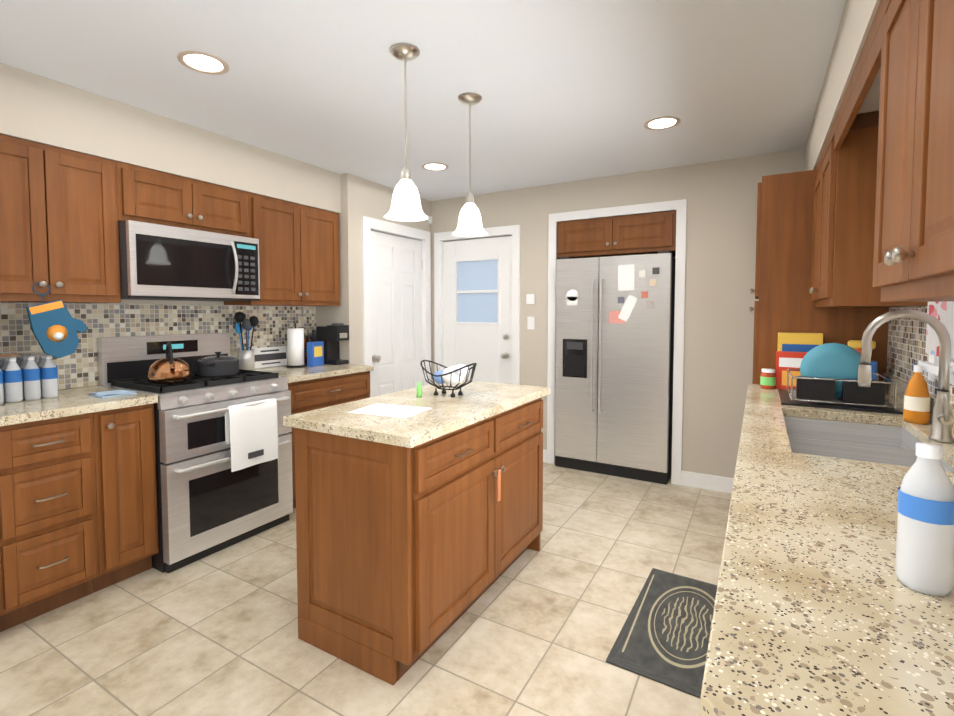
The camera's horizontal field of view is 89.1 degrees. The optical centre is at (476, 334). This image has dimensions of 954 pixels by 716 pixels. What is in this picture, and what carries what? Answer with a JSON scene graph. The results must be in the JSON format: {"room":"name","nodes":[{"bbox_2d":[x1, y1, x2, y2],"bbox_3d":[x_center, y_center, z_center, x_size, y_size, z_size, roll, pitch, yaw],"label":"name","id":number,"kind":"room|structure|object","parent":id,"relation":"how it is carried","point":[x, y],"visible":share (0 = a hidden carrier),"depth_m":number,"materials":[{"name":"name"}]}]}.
{"room":"kitchen","nodes":[
{"label":"kitchen","id":0,"kind":"room"},
{"bbox_2d":[0,462,730,715],"bbox_3d":[-0.379,1.275,2.047,4.060,0.080,6.910,2,3,30],"label":"floor","id":1,"kind":"structure","parent":0,"point":[529,632],"depth_m":1.98,"materials":[{"name":"tile"}]},
{"bbox_2d":[0,411,107,631],"bbox_3d":[-2.099,0.788,2.238,0.628,0.876,0.350,2,3,30],"label":"base cabinet","id":2,"kind":"object","parent":1,"relation":"on","point":[78,504],"depth_m":2.09,"materials":[{"name":"brown wood"}]},
{"bbox_2d":[0,386,157,426],"bbox_3d":[-2.025,0.325,2.323,0.648,0.038,0.608,2,3,30],"label":"countertop","id":3,"kind":"structure","parent":2,"relation":"on","point":[72,401],"depth_m":2.20,"materials":[{"name":"beige stone"}]},
{"bbox_2d":[0,352,58,403],"bbox_3d":[-2.225,0.202,2.286,0.261,0.210,0.326,2,3,30],"label":"bottles","id":4,"kind":"object","parent":3,"relation":"on","point":[29,376],"visible":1,"depth_m":2.27,"materials":[{"name":"white plastic"}]},
{"bbox_2d":[89,390,136,397],"bbox_3d":[-1.824,0.291,2.431,0.150,0.018,0.160,2,3,30],"label":"cloth","id":5,"kind":"object","parent":3,"relation":"on","point":[108,394],"visible":1,"depth_m":2.40,"materials":[{"name":"blue fabric"}]},
{"bbox_2d":[100,403,158,586],"bbox_3d":[-1.946,0.776,2.501,0.628,0.876,0.258,2,3,30],"label":"base cabinet","id":6,"kind":"object","parent":1,"relation":"on","point":[127,435],"depth_m":2.35,"materials":[{"name":"brown wood"}]},
{"bbox_2d":[97,333,292,572],"bbox_3d":[-1.626,0.602,2.899,0.749,1.185,0.758,2,3,30],"label":"range","id":7,"kind":"object","parent":1,"relation":"on","point":[223,449],"visible":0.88,"depth_m":2.71,"materials":[{"name":"silver metal"}]},
{"bbox_2d":[147,342,191,383],"bbox_3d":[-1.679,0.149,2.664,0.248,0.219,0.208,2,3,30],"label":"kettle","id":8,"kind":"object","parent":7,"relation":"on","point":[169,369],"visible":1,"depth_m":2.61,"materials":[{"name":"orange metal"}]},
{"bbox_2d":[196,352,239,376],"bbox_3d":[-1.571,0.177,2.910,0.315,0.140,0.325,2,3,30],"label":"cooking pot","id":9,"kind":"object","parent":7,"relation":"on","point":[218,365],"visible":1,"depth_m":2.88,"materials":[{"name":"grey metal"}]},
{"bbox_2d":[288,371,369,508],"bbox_3d":[-1.294,0.723,3.620,0.628,0.876,0.804,2,3,30],"label":"base cabinet","id":10,"kind":"object","parent":1,"relation":"on","point":[314,394],"depth_m":3.38,"materials":[{"name":"brown wood"}]},
{"bbox_2d":[255,363,373,382],"bbox_3d":[-1.285,0.265,3.594,0.648,0.038,0.804,2,3,30],"label":"countertop","id":11,"kind":"structure","parent":10,"relation":"on","point":[299,374],"depth_m":3.45,"materials":[{"name":"beige stone"}]},
{"bbox_2d":[234,311,258,370],"bbox_3d":[-1.615,0.045,3.393,0.157,0.420,0.154,2,3,30],"label":"utensil crock","id":12,"kind":"object","parent":11,"relation":"on","point":[246,356],"visible":0.94,"depth_m":3.37,"materials":[{"name":"silver metal"}]},
{"bbox_2d":[249,346,287,368],"bbox_3d":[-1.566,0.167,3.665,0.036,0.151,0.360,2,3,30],"label":"toaster oven","id":13,"kind":"object","parent":11,"relation":"on","point":[270,356],"visible":0.71,"depth_m":3.66,"materials":[{"name":"white metal"}]},
{"bbox_2d":[286,323,305,367],"bbox_3d":[-1.381,0.076,3.691,0.150,0.330,0.148,2,3,30],"label":"paper towel","id":14,"kind":"object","parent":11,"relation":"on","point":[295,347],"visible":1,"depth_m":3.64,"materials":[{"name":"white paper"}]},
{"bbox_2d":[304,334,308,363],"bbox_3d":[-1.429,0.112,3.878,0.060,0.240,0.164,2,3,30],"label":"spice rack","id":15,"kind":"object","parent":11,"relation":"on","point":[306,338],"visible":0.08,"depth_m":3.91,"materials":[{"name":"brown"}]},
{"bbox_2d":[307,341,323,366],"bbox_3d":[-1.251,0.145,3.758,0.051,0.185,0.140,1,3,18],"label":"box","id":16,"kind":"object","parent":11,"relation":"on","point":[315,353],"visible":1,"depth_m":3.72,"materials":[{"name":"blue cardboard"}]},
{"bbox_2d":[312,323,348,364],"bbox_3d":[-1.180,0.067,3.904,0.293,0.328,0.130,2,3,30],"label":"coffee maker","id":17,"kind":"object","parent":11,"relation":"on","point":[332,335],"visible":0.92,"depth_m":3.85,"materials":[{"name":"black plastic"}]},
{"bbox_2d":[283,380,549,684],"bbox_3d":[-0.174,0.764,2.323,0.663,0.915,1.245,2,3,30],"label":"kitchen island","id":18,"kind":"object","parent":1,"relation":"on","point":[418,535],"visible":1,"depth_m":1.86,"materials":[{"name":"brown wood"}]},
{"bbox_2d":[347,403,430,417],"bbox_3d":[-0.365,0.318,2.046,0.280,0.001,0.216,1,3,22],"label":"paper sheet","id":19,"kind":"object","parent":18,"relation":"on","point":[391,410],"visible":1,"depth_m":2.04,"materials":[{"name":"white paper"}]},
{"bbox_2d":[417,382,421,396],"bbox_3d":[-0.282,0.266,2.366,0.026,0.075,0.025,2,3,30],"label":"bottle","id":20,"kind":"object","parent":18,"relation":"on","point":[419,390],"visible":1,"depth_m":2.36,"materials":[{"name":"green"}]},
{"bbox_2d":[420,360,476,396],"bbox_3d":[-0.144,0.216,2.422,0.308,0.169,0.207,2,3,30],"label":"wire basket","id":21,"kind":"object","parent":18,"relation":"on","point":[453,375],"visible":1,"depth_m":2.38,"materials":[{"name":"black metal"}]},
{"bbox_2d":[555,251,674,484],"bbox_3d":[1.245,0.235,4.225,0.910,1.795,0.840,2,3,30],"label":"refrigerator","id":22,"kind":"object","parent":1,"relation":"on","point":[614,364],"visible":1,"depth_m":3.88,"materials":[{"name":"grey metal"}]},
{"bbox_2d":[606,568,716,698],"bbox_3d":[0.890,1.226,2.058,0.477,0.016,0.805,2,3,30],"label":"kitchen mat","id":23,"kind":"object","parent":1,"relation":"on","point":[663,637],"visible":0.63,"depth_m":1.98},
{"bbox_2d":[749,170,890,383],"bbox_3d":[2.035,0.140,2.985,0.639,2.100,0.750,2,3,30],"label":"pantry","id":24,"kind":"object","parent":1,"relation":"on","point":[784,243],"visible":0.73,"depth_m":2.69,"materials":[{"name":"brown wood"}]},
{"bbox_2d":[700,373,953,715],"bbox_3d":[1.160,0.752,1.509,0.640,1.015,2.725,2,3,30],"label":"countertop","id":25,"kind":"structure","parent":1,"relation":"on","point":[820,609],"depth_m":0.74,"materials":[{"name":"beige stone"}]},
{"bbox_2d":[760,368,775,388],"bbox_3d":[1.581,0.238,2.634,0.073,0.105,0.071,2,3,30],"label":"jar","id":26,"kind":"object","parent":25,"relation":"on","point":[767,378],"visible":1,"depth_m":2.61,"materials":[{"name":"red"}]},
{"bbox_2d":[775,332,822,388],"bbox_3d":[1.742,0.141,2.627,0.213,0.300,0.146,2,3,30],"label":"boxes","id":27,"kind":"object","parent":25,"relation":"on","point":[793,350],"visible":0.6,"depth_m":2.61,"materials":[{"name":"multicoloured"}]},
{"bbox_2d":[778,343,902,413],"bbox_3d":[1.656,0.171,2.252,0.420,0.275,0.440,2,3,30],"label":"dish rack","id":28,"kind":"object","parent":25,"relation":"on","point":[828,377],"visible":0.98,"depth_m":2.16,"materials":[{"name":"black plastic"}]},
{"bbox_2d":[848,340,877,379],"bbox_3d":[1.910,0.163,2.471,0.200,0.270,0.085,2,4,40],"label":"snack bags","id":29,"kind":"object","parent":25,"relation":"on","point":[856,345],"visible":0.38,"depth_m":2.41,"materials":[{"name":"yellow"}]},
{"bbox_2d":[857,310,953,442],"bbox_3d":[1.400,0.129,1.576,0.250,0.422,0.121,2,3,30],"label":"faucet","id":30,"kind":"object","parent":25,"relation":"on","point":[942,422],"visible":1,"depth_m":1.56,"materials":[{"name":"silver metal"}]},
{"bbox_2d":[903,365,929,423],"bbox_3d":[1.650,0.221,1.818,0.076,0.215,0.074,2,3,30],"label":"dish soap","id":31,"kind":"object","parent":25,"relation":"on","point":[916,409],"visible":1,"depth_m":1.80,"materials":[{"name":"orange plastic"}]},
{"bbox_2d":[895,442,953,596],"bbox_3d":[0.677,0.272,0.731,0.067,0.215,0.066,2,3,30],"label":"water bottle","id":32,"kind":"object","parent":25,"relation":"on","point":[924,564],"visible":0.98,"depth_m":0.71,"materials":[{"name":"white plastic"}]},
{"bbox_2d":[0,0,845,200],"bbox_3d":[-0.379,-1.232,1.929,4.060,0.080,6.910,2,3,30],"label":"ceiling","id":33,"kind":"structure","parent":0,"point":[571,90],"depth_m":2.26,"materials":[{"name":"white paint"}]},
{"bbox_2d":[177,51,228,74],"bbox_3d":[-1.206,-1.198,2.140,0.200,0.007,0.200,2,3,30],"label":"recessed light","id":34,"kind":"object","parent":33,"relation":"in","point":[202,62],"visible":1,"depth_m":2.13,"materials":[{"name":"beige glass"}]},
{"bbox_2d":[384,43,427,220],"bbox_3d":[-0.302,-0.850,2.059,0.186,0.694,0.186,2,3,30],"label":"pendant light","id":35,"kind":"object","parent":33,"relation":"hanging from","point":[406,205],"visible":1,"depth_m":2.03,"materials":[{"name":"white glass"}]},
{"bbox_2d":[422,163,447,170],"bbox_3d":[-0.316,-1.269,3.669,0.200,0.007,0.200,2,3,30],"label":"recessed light","id":36,"kind":"object","parent":33,"relation":"in","point":[435,166],"visible":1,"depth_m":3.66,"materials":[{"name":"beige glass"}]},
{"bbox_2d":[452,92,487,236],"bbox_3d":[-0.037,-0.871,2.505,0.186,0.694,0.186,2,3,30],"label":"pendant light","id":37,"kind":"object","parent":33,"relation":"hanging from","point":[469,223],"visible":1,"depth_m":2.48,"materials":[{"name":"white glass"}]},
{"bbox_2d":[644,116,680,129],"bbox_3d":[1.078,-1.230,2.824,0.200,0.007,0.200,2,3,30],"label":"recessed light","id":38,"kind":"object","parent":33,"relation":"in","point":[663,122],"visible":1,"depth_m":2.82,"materials":[{"name":"beige glass"}]},
{"bbox_2d":[0,0,921,477],"bbox_3d":[-0.417,0.025,1.923,4.060,2.430,6.760,2,3,30],"label":"wall","id":39,"kind":"structure","parent":0,"point":[720,196],"depth_m":3.55,"materials":[{"name":"beige paint"}]},
{"bbox_2d":[0,134,123,302],"bbox_3d":[-2.165,-0.532,2.365,0.323,0.740,0.610,2,3,30],"label":"upper cabinet","id":40,"kind":"object","parent":39,"relation":"attached to","point":[63,212],"depth_m":2.32,"materials":[{"name":"brown wood"}]},
{"bbox_2d":[26,282,87,357],"bbox_3d":[-2.002,-0.070,2.320,0.028,0.363,0.228,2,3,30],"label":"oven mitt","id":41,"kind":"object","parent":40,"relation":"hanging from","point":[55,326],"visible":0.9,"depth_m":2.30,"materials":[{"name":"blue fabric"}]},
{"bbox_2d":[0,302,315,389],"bbox_3d":[-1.907,0.035,3.150,0.008,0.462,2.178,2,3,30],"label":"backsplash","id":42,"kind":"structure","parent":39,"relation":"attached to","point":[78,368],"depth_m":2.91,"materials":[{"name":"tile"}]},
{"bbox_2d":[124,163,207,231],"bbox_3d":[-1.901,-0.769,2.808,0.323,0.308,0.439,2,3,30],"label":"upper cabinet","id":43,"kind":"object","parent":39,"relation":"attached to","point":[150,196],"depth_m":2.73,"materials":[{"name":"brown wood"}]},
{"bbox_2d":[118,220,259,300],"bbox_3d":[-1.760,-0.413,2.929,0.462,0.401,0.756,2,3,30],"label":"microwave","id":44,"kind":"object","parent":43,"relation":"attached to","point":[160,262],"visible":0.96,"depth_m":2.76,"materials":[{"name":"grey metal"}]},
{"bbox_2d":[204,182,255,238],"bbox_3d":[-1.739,-0.782,3.087,0.323,0.308,0.439,2,3,30],"label":"upper cabinet","id":45,"kind":"object","parent":39,"relation":"attached to","point":[231,211],"depth_m":3.08,"materials":[{"name":"brown wood"}]},
{"bbox_2d":[224,193,339,305],"bbox_3d":[-1.429,-0.591,3.630,0.323,0.740,0.796,2,3,30],"label":"upper cabinet","id":46,"kind":"object","parent":39,"relation":"attached to","point":[299,265],"depth_m":3.52,"materials":[{"name":"brown wood"}]},
{"bbox_2d":[362,216,430,396],"bbox_3d":[-0.737,0.061,4.457,0.093,2.120,0.940,2,3,30],"label":"door frame","id":47,"kind":"structure","parent":39,"relation":"attached to","point":[369,224],"depth_m":4.30,"materials":[{"name":"white wood"}]},
{"bbox_2d":[371,231,422,396],"bbox_3d":[-0.716,0.110,4.449,0.104,2.023,0.761,2,3,30],"label":"closet door","id":48,"kind":"structure","parent":39,"relation":"in","point":[396,288],"depth_m":4.43,"materials":[{"name":"white wood"}]},
{"bbox_2d":[428,216,431,223],"bbox_3d":[-0.465,-1.133,4.790,0.021,0.075,0.055,2,3,30],"label":"sensor","id":49,"kind":"object","parent":39,"relation":"attached to","point":[429,219],"visible":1,"depth_m":4.77,"materials":[{"name":"white plastic"}]},
{"bbox_2d":[434,225,519,384],"bbox_3d":[0.000,0.057,4.643,0.930,2.110,0.088,2,3,30],"label":"door frame","id":50,"kind":"structure","parent":39,"relation":"attached to","point":[513,231],"depth_m":4.47,"materials":[{"name":"white wood"}]},
{"bbox_2d":[443,236,511,383],"bbox_3d":[-0.011,0.099,4.627,0.768,2.018,0.109,2,3,30],"label":"back door","id":51,"kind":"structure","parent":39,"relation":"in","point":[477,301],"depth_m":4.62,"materials":[{"name":"white wood"}]},
{"bbox_2d":[526,294,534,303],"bbox_3d":[0.478,-0.318,4.303,0.080,0.090,0.022,2,3,30],"label":"switch plate","id":52,"kind":"object","parent":39,"relation":"attached to","point":[530,298],"depth_m":4.29,"materials":[{"name":"white plastic"}]},
{"bbox_2d":[527,317,534,329],"bbox_3d":[0.480,-0.105,4.317,0.070,0.115,0.012,2,3,30],"label":"switch plate","id":53,"kind":"object","parent":39,"relation":"attached to","point":[530,320],"depth_m":4.31,"materials":[{"name":"white plastic"}]},
{"bbox_2d":[557,211,675,258],"bbox_3d":[1.201,-0.814,4.101,0.952,0.301,0.501,2,3,30],"label":"upper cabinet","id":54,"kind":"object","parent":39,"relation":"attached to","point":[646,233],"visible":0.98,"depth_m":3.89,"materials":[{"name":"brown wood"}]},
{"bbox_2d":[547,199,686,484],"bbox_3d":[1.097,0.057,3.962,1.100,2.175,0.020,2,3,30],"label":"trim","id":55,"kind":"structure","parent":39,"relation":"attached to","point":[679,207],"depth_m":3.75,"materials":[{"name":"white wood"}]},
{"bbox_2d":[543,449,733,493],"bbox_3d":[1.188,1.091,3.961,1.858,0.110,0.014,2,3,30],"label":"baseboard","id":56,"kind":"structure","parent":39,"relation":"attached to","point":[708,482],"depth_m":3.65,"materials":[{"name":"white wood"}]},
{"bbox_2d":[809,108,868,307],"bbox_3d":[1.785,-0.513,2.230,0.343,0.766,0.748,2,3,30],"label":"upper cabinet","id":57,"kind":"object","parent":39,"relation":"attached to","point":[838,246],"depth_m":1.97,"materials":[{"name":"brown wood"}]},
{"bbox_2d":[861,0,953,306],"bbox_3d":[0.945,-0.445,0.787,0.343,0.766,0.754,2,3,30],"label":"upper cabinet","id":58,"kind":"object","parent":39,"relation":"attached to","point":[883,224],"depth_m":0.93,"materials":[{"name":"brown wood"}]},
{"bbox_2d":[886,306,953,404],"bbox_3d":[1.434,0.084,1.321,0.008,0.337,2.720,2,3,30],"label":"backsplash","id":59,"kind":"structure","parent":39,"relation":"attached to","point":[906,349],"depth_m":2.16,"materials":[{"name":"tile"}]},
{"bbox_2d":[918,354,953,384],"bbox_3d":[1.558,-0.307,1.429,0.165,1.000,0.920,2,3,30],"label":"window","id":60,"kind":"structure","parent":39,"relation":"in","point":[931,366],"depth_m":1.79,"materials":[{"name":"white"}]},
{"bbox_2d":[925,301,953,358],"bbox_3d":[1.498,-0.319,1.464,0.021,0.810,0.868,2,3,30],"label":"window curtain","id":61,"kind":"object","parent":60,"relation":"hanging from","point":[942,312],"visible":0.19,"depth_m":1.70,"materials":[{"name":"white fabric"}]},
{"bbox_2d":[941,32,953,301],"bbox_3d":[0.710,-0.426,0.383,0.343,0.766,0.414,2,3,30],"label":"upper cabinet","id":62,"kind":"object","parent":39,"relation":"attached to","point":[949,216],"depth_m":0.72,"materials":[{"name":"brown wood"}]}
]}

